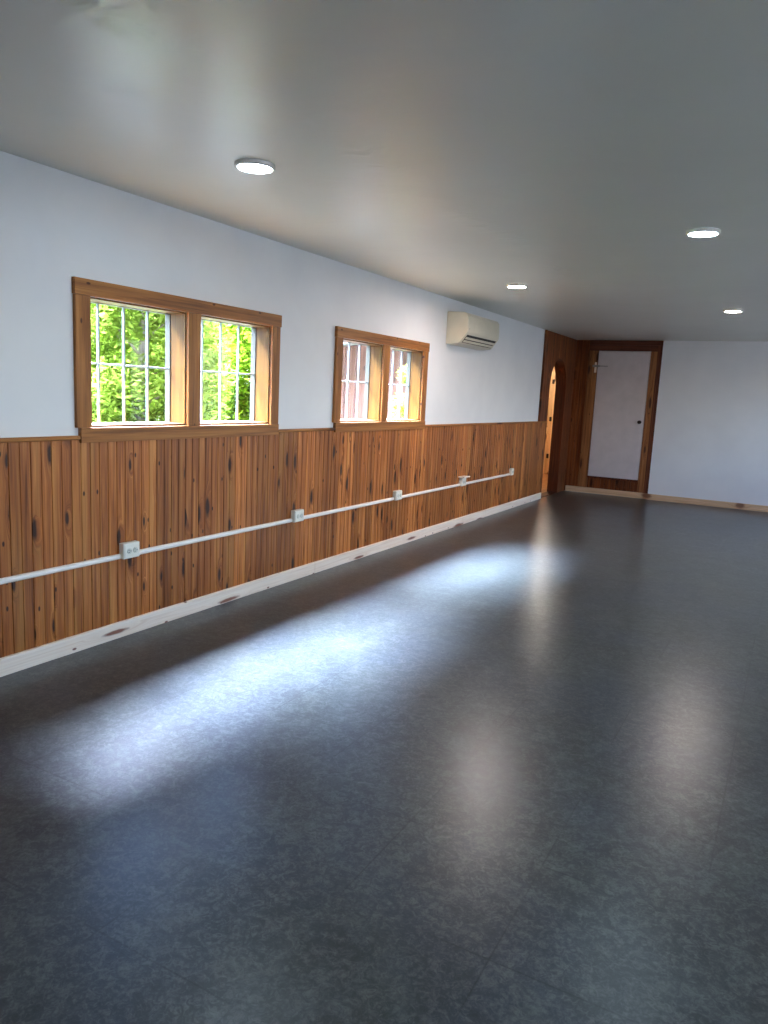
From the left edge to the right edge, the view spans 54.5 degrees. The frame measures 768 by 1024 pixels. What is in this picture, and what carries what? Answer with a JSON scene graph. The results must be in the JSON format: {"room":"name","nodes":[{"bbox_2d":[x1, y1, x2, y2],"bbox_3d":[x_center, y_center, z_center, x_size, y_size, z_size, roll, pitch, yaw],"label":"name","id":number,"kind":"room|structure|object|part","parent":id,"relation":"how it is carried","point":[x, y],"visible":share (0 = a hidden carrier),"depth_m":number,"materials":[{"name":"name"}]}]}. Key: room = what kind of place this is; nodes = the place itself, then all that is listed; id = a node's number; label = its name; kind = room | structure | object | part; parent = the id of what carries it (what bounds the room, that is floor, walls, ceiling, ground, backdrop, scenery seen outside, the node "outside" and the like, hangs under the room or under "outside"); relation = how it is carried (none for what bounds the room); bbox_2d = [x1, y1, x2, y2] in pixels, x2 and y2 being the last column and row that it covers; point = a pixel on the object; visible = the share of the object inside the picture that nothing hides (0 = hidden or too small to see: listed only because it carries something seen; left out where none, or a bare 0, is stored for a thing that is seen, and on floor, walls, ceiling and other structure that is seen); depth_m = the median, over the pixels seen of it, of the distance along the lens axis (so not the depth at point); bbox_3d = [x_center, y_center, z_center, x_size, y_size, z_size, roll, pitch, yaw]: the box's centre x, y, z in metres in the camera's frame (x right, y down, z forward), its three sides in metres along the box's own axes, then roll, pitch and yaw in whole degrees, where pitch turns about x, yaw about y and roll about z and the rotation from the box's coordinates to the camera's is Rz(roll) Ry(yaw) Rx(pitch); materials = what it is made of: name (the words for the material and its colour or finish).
{"room":"community hall","nodes":[
{"label":"community hall","id":0,"kind":"room"},
{"bbox_2d":[0,151,544,437],"bbox_3d":[-0.711,-0.625,5.525,0.160,2.520,15.250,8,10,28],"label":"wall","id":1,"kind":"structure","parent":0,"point":[56,226],"depth_m":4.44,"materials":[{"name":"white paint"}]},
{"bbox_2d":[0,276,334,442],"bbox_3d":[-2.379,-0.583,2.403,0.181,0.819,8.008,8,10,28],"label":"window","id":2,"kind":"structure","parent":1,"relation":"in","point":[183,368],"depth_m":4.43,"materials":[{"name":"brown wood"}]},
{"bbox_3d":[-1.527,-0.759,3.780,0.022,0.661,0.091,8,10,28],"label":"casing","id":3,"kind":"part","parent":2,"relation":"part of","materials":[{"name":"brown wood"}]},
{"bbox_3d":[-1.464,-0.822,4.193,0.040,0.660,0.699,8,10,28],"label":"sash","id":4,"kind":"part","parent":2,"relation":"part of","materials":[{"name":"white wood"}]},
{"bbox_3d":[-1.412,-0.493,4.207,0.116,0.011,0.699,8,10,28],"label":"sill","id":5,"kind":"part","parent":2,"relation":"part of","materials":[{"name":"yellow wood"}]},
{"bbox_3d":[-1.123,-1.217,4.413,0.024,0.080,1.694,8,10,28],"label":"head casing","id":6,"kind":"part","parent":2,"relation":"part of","materials":[{"name":"brown wood"}]},
{"bbox_3d":[-1.154,-0.487,4.538,0.026,0.076,1.664,8,10,28],"label":"apron casing","id":7,"kind":"part","parent":2,"relation":"part of","materials":[{"name":"brown wood"}]},
{"bbox_3d":[-1.142,-0.851,4.473,0.022,0.661,0.104,8,10,28],"label":"mullion casing","id":8,"kind":"part","parent":2,"relation":"part of","materials":[{"name":"brown wood"}]},
{"bbox_3d":[-1.076,-0.915,4.891,0.040,0.660,0.701,8,10,28],"label":"sash","id":9,"kind":"part","parent":2,"relation":"part of","materials":[{"name":"white wood"}]},
{"bbox_3d":[-1.023,-0.585,4.906,0.116,0.011,0.701,8,10,28],"label":"sill","id":10,"kind":"part","parent":2,"relation":"part of","materials":[{"name":"yellow wood"}]},
{"bbox_3d":[-0.758,-0.943,5.164,0.022,0.661,0.085,8,10,28],"label":"casing","id":11,"kind":"part","parent":2,"relation":"part of","materials":[{"name":"brown wood"}]},
{"bbox_2d":[0,492,540,676],"bbox_3d":[-0.997,0.544,5.067,0.016,0.088,13.707,8,10,28],"label":"baseboard","id":12,"kind":"structure","parent":1,"relation":"attached to","point":[22,660],"depth_m":4.78,"materials":[{"name":"white wood"}]},
{"bbox_2d":[0,423,545,657],"bbox_3d":[-0.986,0.037,4.994,0.014,1.115,13.710,8,10,28],"label":"panelling","id":13,"kind":"object","parent":1,"relation":"attached to","point":[66,502],"visible":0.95,"depth_m":4.71,"materials":[{"name":"brown wood"}]},
{"bbox_2d":[0,554,120,584],"bbox_3d":[-2.802,0.566,1.720,0.018,0.028,5.550,8,10,28],"label":"raceway","id":14,"kind":"object","parent":13,"relation":"attached to","point":[38,573],"visible":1,"depth_m":3.78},
{"bbox_2d":[119,540,139,558],"bbox_3d":[-1.419,0.212,4.167,0.048,0.088,0.116,8,10,28],"label":"outlet box","id":15,"kind":"object","parent":13,"relation":"attached to","point":[130,549],"visible":1,"depth_m":4.14,"materials":[{"name":"beige plastic"}]},
{"bbox_3d":[-1.404,0.214,4.159,0.004,0.076,0.104,8,10,28],"label":"plate","id":16,"kind":"part","parent":15,"relation":"part of","materials":[{"name":"beige plastic"}]},
{"bbox_2d":[139,518,291,554],"bbox_3d":[-1.046,0.147,4.877,0.018,0.028,1.490,8,10,28],"label":"raceway","id":17,"kind":"object","parent":13,"relation":"attached to","point":[237,531],"visible":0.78,"depth_m":4.75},
{"bbox_2d":[291,509,303,521],"bbox_3d":[-0.643,0.027,5.562,0.047,0.088,0.116,8,10,28],"label":"outlet box","id":18,"kind":"object","parent":13,"relation":"attached to","point":[297,515],"visible":1,"depth_m":5.53,"materials":[{"name":"beige plastic"}]},
{"bbox_3d":[-0.628,0.029,5.554,0.004,0.076,0.104,8,10,28],"label":"plate","id":19,"kind":"part","parent":18,"relation":"part of","materials":[{"name":"beige plastic"}]},
{"bbox_2d":[304,497,393,518],"bbox_3d":[-0.272,-0.037,6.266,0.018,0.028,1.478,8,10,28],"label":"raceway","id":20,"kind":"object","parent":13,"relation":"attached to","point":[391,498],"visible":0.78,"depth_m":6.18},
{"bbox_2d":[393,490,401,500],"bbox_3d":[0.127,-0.157,6.947,0.047,0.088,0.116,8,10,28],"label":"outlet box","id":21,"kind":"object","parent":13,"relation":"attached to","point":[397,494],"visible":1,"depth_m":6.91,"materials":[{"name":"beige plastic"}]},
{"bbox_3d":[0.142,-0.154,6.939,0.004,0.076,0.104,8,10,28],"label":"plate","id":22,"kind":"part","parent":21,"relation":"part of","materials":[{"name":"beige plastic"}]},
{"bbox_2d":[402,484,459,497],"bbox_3d":[0.487,-0.218,7.631,0.018,0.028,1.433,8,10,28],"label":"raceway","id":23,"kind":"object","parent":13,"relation":"attached to","point":[454,485],"visible":0.91,"depth_m":7.59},
{"bbox_2d":[458,475,469,485],"bbox_3d":[0.888,-0.343,8.284,0.075,0.108,0.170,8,10,28],"label":"outlet box","id":24,"kind":"object","parent":13,"relation":"attached to","point":[462,479],"visible":1,"depth_m":8.25,"materials":[{"name":"beige plastic"}]},
{"bbox_2d":[466,473,509,484],"bbox_3d":[1.260,-0.402,9.021,0.018,0.028,1.534,8,10,28],"label":"raceway","id":25,"kind":"object","parent":13,"relation":"attached to","point":[507,474],"visible":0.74,"depth_m":8.96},
{"bbox_2d":[509,468,513,474],"bbox_3d":[1.663,-0.524,9.719,0.038,0.088,0.093,8,10,28],"label":"outlet box","id":26,"kind":"object","parent":13,"relation":"attached to","point":[511,470],"visible":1,"depth_m":9.69,"materials":[{"name":"beige plastic"}]},
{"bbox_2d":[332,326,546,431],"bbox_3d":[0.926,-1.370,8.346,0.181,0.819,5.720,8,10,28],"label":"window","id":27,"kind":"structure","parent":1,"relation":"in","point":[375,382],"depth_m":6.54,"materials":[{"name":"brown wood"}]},
{"bbox_3d":[-0.365,-1.036,5.871,0.022,0.661,0.091,8,10,28],"label":"casing","id":28,"kind":"part","parent":27,"relation":"part of","materials":[{"name":"brown wood"}]},
{"bbox_3d":[-0.308,-1.097,6.272,0.040,0.660,0.674,8,10,28],"label":"sash","id":29,"kind":"part","parent":27,"relation":"part of","materials":[{"name":"clear glass"}]},
{"bbox_3d":[-0.255,-0.768,6.287,0.116,0.011,0.674,8,10,28],"label":"sill","id":30,"kind":"part","parent":27,"relation":"part of","materials":[{"name":"yellow wood"}]},
{"bbox_3d":[0.000,-0.762,6.612,0.026,0.076,1.626,8,10,28],"label":"apron casing","id":31,"kind":"part","parent":27,"relation":"part of","materials":[{"name":"brown wood"}]},
{"bbox_3d":[0.030,-1.492,6.487,0.024,0.080,1.656,8,10,28],"label":"head casing","id":32,"kind":"part","parent":27,"relation":"part of","materials":[{"name":"brown wood"}]},
{"bbox_3d":[0.007,-1.125,6.540,0.022,0.661,0.100,8,10,28],"label":"mullion casing","id":33,"kind":"part","parent":27,"relation":"part of","materials":[{"name":"brown wood"}]},
{"bbox_3d":[0.069,-1.187,6.949,0.040,0.660,0.684,8,10,28],"label":"sash","id":34,"kind":"part","parent":27,"relation":"part of","materials":[{"name":"white wood"}]},
{"bbox_3d":[0.121,-0.858,6.964,0.116,0.011,0.684,8,10,28],"label":"sill","id":35,"kind":"part","parent":27,"relation":"part of","materials":[{"name":"yellow wood"}]},
{"bbox_3d":[0.385,-1.215,7.218,0.022,0.661,0.093,8,10,28],"label":"casing","id":36,"kind":"part","parent":27,"relation":"part of","materials":[{"name":"brown wood"}]},
{"bbox_2d":[446,311,498,349],"bbox_3d":[0.951,-1.900,7.870,0.234,0.324,0.900,8,10,28],"label":"air conditioner","id":37,"kind":"object","parent":1,"relation":"attached to","point":[464,329],"visible":1,"depth_m":7.59,"materials":[{"name":"beige plastic"}]},
{"bbox_3d":[1.049,-1.929,7.812,0.012,0.167,0.876,8,10,28],"label":"panel","id":38,"kind":"part","parent":37,"relation":"part of","materials":[{"name":"beige plastic"}]},
{"bbox_2d":[538,330,547,420],"bbox_3d":[2.225,-1.906,10.455,0.030,1.262,0.044,8,10,28],"label":"trim","id":39,"kind":"structure","parent":1,"relation":"attached to","point":[546,331],"depth_m":10.44,"materials":[{"name":"brown wood"}]},
{"bbox_2d":[541,331,553,420],"bbox_3d":[2.302,-1.927,10.608,0.014,1.262,0.344,8,10,28],"label":"panelling","id":40,"kind":"object","parent":1,"relation":"attached to","point":[550,334],"visible":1,"depth_m":10.63,"materials":[{"name":"brown wood"}]},
{"bbox_2d":[544,359,565,491],"bbox_3d":[2.507,-1.277,11.310,0.157,2.054,0.847,8,10,28],"label":"lining","id":41,"kind":"object","parent":1,"relation":"attached to","point":[559,366],"visible":0.52,"depth_m":11.67,"materials":[{"name":"brown wood"}]},
{"bbox_2d":[540,332,576,492],"bbox_3d":[2.678,-1.462,11.423,0.014,2.400,1.325,8,10,28],"label":"panelling","id":42,"kind":"object","parent":1,"relation":"attached to","point":[564,348],"visible":1,"depth_m":11.67,"materials":[{"name":"brown wood"}]},
{"bbox_2d":[0,490,767,1023],"bbox_3d":[1.798,0.903,4.343,5.740,0.120,15.110,8,10,28],"label":"floor","id":43,"kind":"structure","parent":0,"point":[510,766],"depth_m":2.69,"materials":[{"name":"concrete"}]},
{"bbox_2d":[541,491,556,497],"bbox_3d":[2.463,-0.270,11.468,0.149,0.012,0.830,8,10,28],"label":"threshold","id":44,"kind":"object","parent":43,"relation":"on","point":[547,493],"visible":0.71,"depth_m":11.55,"materials":[{"name":"brown wood"}]},
{"bbox_2d":[0,0,767,341],"bbox_3d":[1.907,-1.585,3.959,5.935,0.120,15.280,8,10,28],"label":"ceiling","id":45,"kind":"structure","parent":0,"point":[463,151],"depth_m":2.81,"materials":[{"name":"paint"}]},
{"bbox_2d":[234,158,274,173],"bbox_3d":[-0.573,-1.532,3.312,0.180,0.020,0.180,8,10,28],"label":"recessed light","id":46,"kind":"object","parent":45,"relation":"in","point":[247,165],"visible":1,"depth_m":3.28,"materials":[{"name":"white paint"}]},
{"bbox_2d":[238,164,271,172],"bbox_3d":[-0.573,-1.532,3.312,0.151,0.016,0.151,8,10,28],"label":"diffuser","id":47,"kind":"object","parent":46,"relation":"attached to","point":[247,168],"depth_m":3.31,"materials":[{"name":"white plastic"}]},
{"bbox_2d":[506,283,527,288],"bbox_3d":[1.145,-1.946,6.431,0.180,0.020,0.180,8,10,28],"label":"recessed light","id":48,"kind":"object","parent":45,"relation":"in","point":[514,285],"visible":1,"depth_m":6.39,"materials":[{"name":"white plastic"}]},
{"bbox_2d":[686,227,720,237],"bbox_3d":[1.773,-1.550,4.145,0.180,0.020,0.180,8,10,28],"label":"recessed light","id":49,"kind":"object","parent":45,"relation":"in","point":[705,232],"visible":1,"depth_m":4.12,"materials":[{"name":"white plastic"}]},
{"bbox_2d":[689,232,717,235],"bbox_3d":[1.773,-1.551,4.145,0.151,0.016,0.151,8,10,28],"label":"diffuser","id":50,"kind":"object","parent":49,"relation":"attached to","point":[690,233],"depth_m":4.14,"materials":[{"name":"white plastic"}]},
{"bbox_2d":[723,309,742,312],"bbox_3d":[3.443,-1.982,7.360,0.180,0.020,0.180,8,10,28],"label":"recessed light","id":51,"kind":"object","parent":45,"relation":"in","point":[725,310],"visible":1,"depth_m":7.32,"materials":[{"name":"white plastic"}]},
{"bbox_2d":[541,474,547,492],"bbox_3d":[2.297,-0.463,12.985,1.614,0.100,4.030,8,10,28],"label":"floor","id":52,"kind":"structure","parent":0,"point":[545,476],"depth_m":13.19,"materials":[{"name":"brown wood"}]},
{"bbox_2d":[588,351,650,479],"bbox_3d":[3.533,-1.417,11.781,1.455,2.520,0.108,8,10,28],"label":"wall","id":53,"kind":"structure","parent":0,"point":[620,351],"depth_m":11.46,"materials":[{"name":"white paint"}]},
{"bbox_2d":[564,340,598,489],"bbox_3d":[3.157,-1.516,11.908,0.354,2.400,0.011,8,10,28],"label":"panelling","id":54,"kind":"object","parent":53,"relation":"attached to","point":[583,346],"visible":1,"depth_m":11.93,"materials":[{"name":"brown wood"}]},
{"bbox_2d":[587,477,637,491],"bbox_3d":[3.605,-0.399,11.806,0.788,0.271,0.011,8,10,28],"label":"panelling","id":55,"kind":"object","parent":53,"relation":"attached to","point":[609,484],"visible":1,"depth_m":11.79,"materials":[{"name":"brown wood"}]},
{"bbox_2d":[577,340,663,492],"bbox_3d":[3.644,-1.487,11.587,1.094,2.307,0.100,8,10,28],"label":"door frame","id":56,"kind":"structure","parent":53,"relation":"in","point":[619,417],"depth_m":11.58,"materials":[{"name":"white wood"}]},
{"bbox_3d":[3.239,-1.467,11.848,0.146,2.146,0.024,8,10,28],"label":"casing","id":57,"kind":"part","parent":56,"relation":"part of","materials":[{"name":"brown wood"}]},
{"bbox_3d":[3.678,-2.517,11.464,1.027,0.086,0.024,8,10,28],"label":"head casing","id":58,"kind":"part","parent":56,"relation":"part of","materials":[{"name":"brown wood"}]},
{"bbox_3d":[3.710,-2.592,11.433,1.094,0.074,0.030,8,10,28],"label":"head casing","id":59,"kind":"part","parent":56,"relation":"part of","materials":[{"name":"brown wood"}]},
{"bbox_3d":[4.031,-1.360,11.421,0.097,2.146,0.024,8,10,28],"label":"casing","id":60,"kind":"part","parent":56,"relation":"part of","materials":[{"name":"brown wood"}]},
{"bbox_2d":[648,341,767,505],"bbox_3d":[6.117,-1.064,10.364,4.480,2.520,0.155,8,10,28],"label":"wall","id":61,"kind":"structure","parent":0,"point":[710,440],"depth_m":10.96,"materials":[{"name":"white paint"}]},
{"bbox_2d":[565,485,767,511],"bbox_3d":[5.411,-0.059,10.810,5.638,0.089,0.051,8,10,28],"label":"baseboard","id":62,"kind":"structure","parent":61,"relation":"attached to","point":[694,501],"depth_m":11.36,"materials":[{"name":"brown wood"}]},
{"bbox_3d":[3.477,-1.821,14.516,1.915,2.410,0.080,8,10,28],"label":"wall","id":63,"kind":"structure","parent":0,"visible":0},
{"bbox_2d":[543,367,555,473],"bbox_3d":[3.551,-1.758,14.399,0.930,2.130,0.065,8,10,28],"label":"door","id":64,"kind":"structure","parent":63,"relation":"in","point":[553,376],"depth_m":14.57,"materials":[{"name":"brown wood"}]},
{"label":"outside","id":65,"kind":"structure","parent":0,"visible":0},
{"bbox_3d":[1.929,0.273,10.483,120.000,0.100,120.000,8,10,28],"label":"ground","id":66,"kind":"structure","parent":65,"visible":0},
{"bbox_2d":[91,313,164,420],"bbox_3d":[-5.679,-3.875,16.057,3.667,5.707,3.742,3,9,-2],"label":"deciduous tree","id":67,"kind":"object","parent":66,"relation":"on","point":[101,334],"visible":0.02,"depth_m":15.51,"materials":[{"name":"green plant"}]},
{"bbox_2d":[90,303,235,422],"bbox_3d":[-4.025,-2.896,12.646,3.635,5.004,3.303,4,9,9],"label":"deciduous tree","id":68,"kind":"object","parent":66,"relation":"on","point":[111,401],"visible":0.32,"depth_m":12.03,"materials":[{"name":"green plant"}]},
{"bbox_2d":[203,321,249,419],"bbox_3d":[-3.939,-4.265,19.972,3.572,5.412,3.932,1,9,-13],"label":"deciduous tree","id":69,"kind":"object","parent":66,"relation":"on","point":[213,335],"visible":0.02,"depth_m":19.29,"materials":[{"name":"green plant"}]},
{"bbox_2d":[210,323,250,420],"bbox_3d":[-2.278,-3.631,16.241,3.529,5.491,3.601,8,11,31],"label":"deciduous tree","id":70,"kind":"object","parent":66,"relation":"on","point":[245,343],"visible":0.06,"depth_m":15.92,"materials":[{"name":"green plant"}]},
{"bbox_2d":[340,342,406,418],"bbox_3d":[1.297,-1.734,13.390,3.985,2.883,4.900,8,10,28],"label":"building wing","id":71,"kind":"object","parent":66,"relation":"on","point":[353,366],"visible":0.04,"depth_m":11.81},
{"bbox_2d":[389,366,406,418],"bbox_3d":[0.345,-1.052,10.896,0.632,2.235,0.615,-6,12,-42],"label":"shrub","id":72,"kind":"object","parent":66,"relation":"on","point":[402,401],"visible":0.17,"depth_m":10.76,"materials":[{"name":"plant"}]},
{"bbox_3d":[0.342,-0.889,10.932,0.380,1.903,0.342,8,10,28],"label":"stem","id":73,"kind":"part","parent":72,"relation":"part of","materials":[{"name":"plant"}]}
]}

